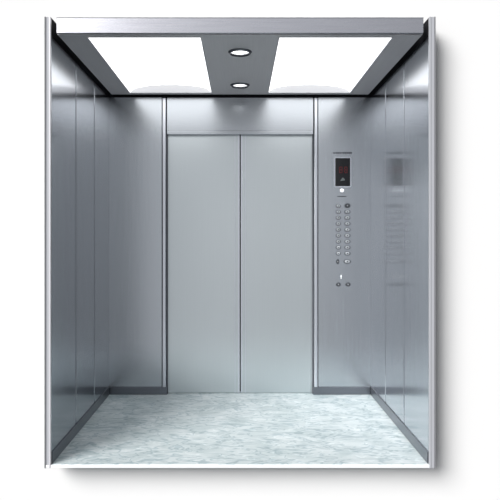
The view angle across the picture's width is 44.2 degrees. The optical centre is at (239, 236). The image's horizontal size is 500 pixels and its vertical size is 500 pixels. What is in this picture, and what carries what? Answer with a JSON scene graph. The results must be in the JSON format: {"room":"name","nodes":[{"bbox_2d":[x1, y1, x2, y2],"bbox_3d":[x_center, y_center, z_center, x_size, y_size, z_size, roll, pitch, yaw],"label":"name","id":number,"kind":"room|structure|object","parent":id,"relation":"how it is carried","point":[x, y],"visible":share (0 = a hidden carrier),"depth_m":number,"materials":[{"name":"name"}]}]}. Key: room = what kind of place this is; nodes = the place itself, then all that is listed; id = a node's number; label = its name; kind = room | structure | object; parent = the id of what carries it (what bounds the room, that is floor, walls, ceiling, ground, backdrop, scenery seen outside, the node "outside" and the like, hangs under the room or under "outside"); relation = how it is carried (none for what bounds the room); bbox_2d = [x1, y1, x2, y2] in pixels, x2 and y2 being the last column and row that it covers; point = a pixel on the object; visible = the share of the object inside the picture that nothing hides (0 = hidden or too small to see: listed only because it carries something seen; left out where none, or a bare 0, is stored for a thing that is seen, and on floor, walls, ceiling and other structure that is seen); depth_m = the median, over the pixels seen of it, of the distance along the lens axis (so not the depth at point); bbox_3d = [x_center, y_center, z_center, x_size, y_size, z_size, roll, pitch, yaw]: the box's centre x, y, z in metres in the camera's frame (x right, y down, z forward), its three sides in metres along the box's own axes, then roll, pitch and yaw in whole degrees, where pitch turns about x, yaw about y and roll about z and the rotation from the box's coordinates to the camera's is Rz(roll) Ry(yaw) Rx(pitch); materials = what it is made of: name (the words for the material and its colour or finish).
{"room":"elevator interior","nodes":[
{"label":"elevator interior","id":0,"kind":"room"},
{"bbox_2d":[51,18,108,463],"bbox_3d":[-1.036,0.031,4.116,0.032,2.427,1.564,0,0,0],"label":"wall","id":1,"kind":"structure","parent":0,"point":[79,100],"depth_m":3.89,"materials":[{"name":"metal"}]},
{"bbox_2d":[44,17,50,467],"bbox_3d":[-1.036,0.032,3.325,0.034,2.431,0.018,0,0,0],"label":"trim","id":2,"kind":"structure","parent":1,"relation":"attached to","point":[47,20],"depth_m":3.32,"materials":[{"name":"grey metal"}]},
{"bbox_2d":[52,387,108,462],"bbox_3d":[-1.017,1.198,4.062,0.006,0.064,1.452,0,0,0],"label":"baseboard","id":3,"kind":"structure","parent":1,"relation":"attached to","point":[62,445],"depth_m":3.87,"materials":[{"name":"metal"}]},
{"bbox_2d":[109,86,370,393],"bbox_3d":[0.000,0.031,4.856,2.039,2.398,0.123,0,0,0],"label":"wall","id":4,"kind":"structure","parent":0,"point":[135,120],"depth_m":4.80,"materials":[{"name":"metal"}]},
{"bbox_2d":[110,387,166,394],"bbox_3d":[-0.790,1.200,4.791,0.444,0.060,0.004,0,0,0],"label":"baseboard","id":5,"kind":"structure","parent":4,"relation":"attached to","point":[113,390],"depth_m":4.79,"materials":[{"name":"metal"}]},
{"bbox_2d":[162,98,165,386],"bbox_3d":[-0.591,0.075,4.805,0.026,2.310,0.022,0,0,0],"label":"trim","id":6,"kind":"structure","parent":4,"relation":"attached to","point":[163,99],"depth_m":4.79,"materials":[{"name":"metal"}]},
{"bbox_2d":[168,135,239,392],"bbox_3d":[-0.302,0.197,4.849,0.600,2.060,0.034,0,0,0],"label":"door","id":7,"kind":"structure","parent":4,"relation":"in","point":[204,170],"depth_m":4.84,"materials":[{"name":"metal"}]},
{"bbox_2d":[241,135,311,392],"bbox_3d":[0.304,0.197,4.849,0.598,2.060,0.034,0,0,0],"label":"door","id":8,"kind":"structure","parent":4,"relation":"in","point":[276,170],"depth_m":4.84,"materials":[{"name":"metal"}]},
{"bbox_2d":[314,98,317,386],"bbox_3d":[0.592,0.075,4.805,0.025,2.310,0.022,0,0,0],"label":"trim","id":9,"kind":"structure","parent":4,"relation":"attached to","point":[315,99],"depth_m":4.79,"materials":[{"name":"metal"}]},
{"bbox_2d":[313,387,369,394],"bbox_3d":[0.790,1.200,4.791,0.443,0.060,0.004,0,0,0],"label":"baseboard","id":10,"kind":"structure","parent":4,"relation":"attached to","point":[316,390],"depth_m":4.79,"materials":[{"name":"metal"}]},
{"bbox_2d":[332,149,352,291],"bbox_3d":[0.797,-0.125,4.793,0.165,1.106,0.008,0,0,0],"label":"control panel","id":11,"kind":"object","parent":4,"relation":"attached to","point":[342,159],"visible":1,"depth_m":4.79,"materials":[{"name":"metal"}]},
{"bbox_2d":[51,391,428,464],"bbox_3d":[0.000,1.236,4.124,2.039,0.013,1.588,0,0,0],"label":"floor","id":12,"kind":"structure","parent":0,"point":[240,428],"depth_m":3.85,"materials":[{"name":"grey stone"}]},
{"bbox_2d":[46,465,428,467],"bbox_3d":[-0.016,1.239,3.324,2.074,0.016,0.012,0,0,0],"label":"sill","id":13,"kind":"structure","parent":12,"relation":"attached to","point":[47,466],"depth_m":3.32,"materials":[{"name":"white metal"}]},
{"bbox_2d":[58,34,421,93],"bbox_3d":[0.000,-1.105,4.045,1.978,0.022,1.406,0,0,0],"label":"ceiling","id":14,"kind":"structure","parent":0,"point":[224,69],"depth_m":3.75,"materials":[{"name":"metal"}]},
{"bbox_2d":[87,37,211,92],"bbox_3d":[-0.527,-1.124,4.040,0.631,0.063,1.318,0,0,0],"label":"ceiling light","id":15,"kind":"object","parent":14,"relation":"attached to","point":[170,64],"visible":0.87,"depth_m":4.03,"materials":[{"name":"white plastic"}]},
{"bbox_2d":[56,17,423,33],"bbox_3d":[0.000,-1.139,3.329,1.978,0.084,0.022,0,0,0],"label":"fascia","id":16,"kind":"object","parent":14,"relation":"attached to","point":[65,25],"visible":1,"depth_m":3.32,"materials":[{"name":"metal"}]},
{"bbox_2d":[228,48,251,56],"bbox_3d":[0.000,-1.098,3.655,0.142,0.032,0.142,0,0,0],"label":"recessed light","id":17,"kind":"object","parent":14,"relation":"in","point":[239,52],"visible":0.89,"depth_m":3.66,"materials":[{"name":"white glass"}]},
{"bbox_2d":[230,83,249,88],"bbox_3d":[0.000,-1.098,4.452,0.142,0.032,0.142,0,0,0],"label":"recessed light","id":18,"kind":"object","parent":14,"relation":"in","point":[233,85],"visible":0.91,"depth_m":4.47,"materials":[{"name":"white glass"}]},
{"bbox_2d":[268,37,392,92],"bbox_3d":[0.527,-1.124,4.040,0.631,0.063,1.318,0,0,0],"label":"ceiling light","id":19,"kind":"object","parent":14,"relation":"attached to","point":[308,64],"visible":0.87,"depth_m":4.03,"materials":[{"name":"white plastic"}]},
{"bbox_2d":[0,0,499,499],"bbox_3d":[0.000,-0.270,3.520,14.000,9.000,0.100,0,0,0],"label":"background","id":20,"kind":"structure","parent":0,"point":[467,31],"depth_m":3.47,"materials":[{"name":"white"}]},
{"bbox_2d":[371,18,428,463],"bbox_3d":[1.036,0.031,4.116,0.032,2.427,1.564,0,0,0],"label":"wall","id":21,"kind":"structure","parent":0,"point":[400,100],"depth_m":3.89,"materials":[{"name":"metal"}]},
{"bbox_2d":[371,387,427,462],"bbox_3d":[1.017,1.198,4.062,0.006,0.064,1.452,0,0,0],"label":"baseboard","id":22,"kind":"structure","parent":21,"relation":"attached to","point":[417,445],"depth_m":3.87,"materials":[{"name":"metal"}]},
{"bbox_2d":[429,17,435,467],"bbox_3d":[1.036,0.032,3.325,0.034,2.431,0.018,0,0,0],"label":"trim","id":23,"kind":"structure","parent":21,"relation":"attached to","point":[432,20],"depth_m":3.32,"materials":[{"name":"silver metal"}]}
]}

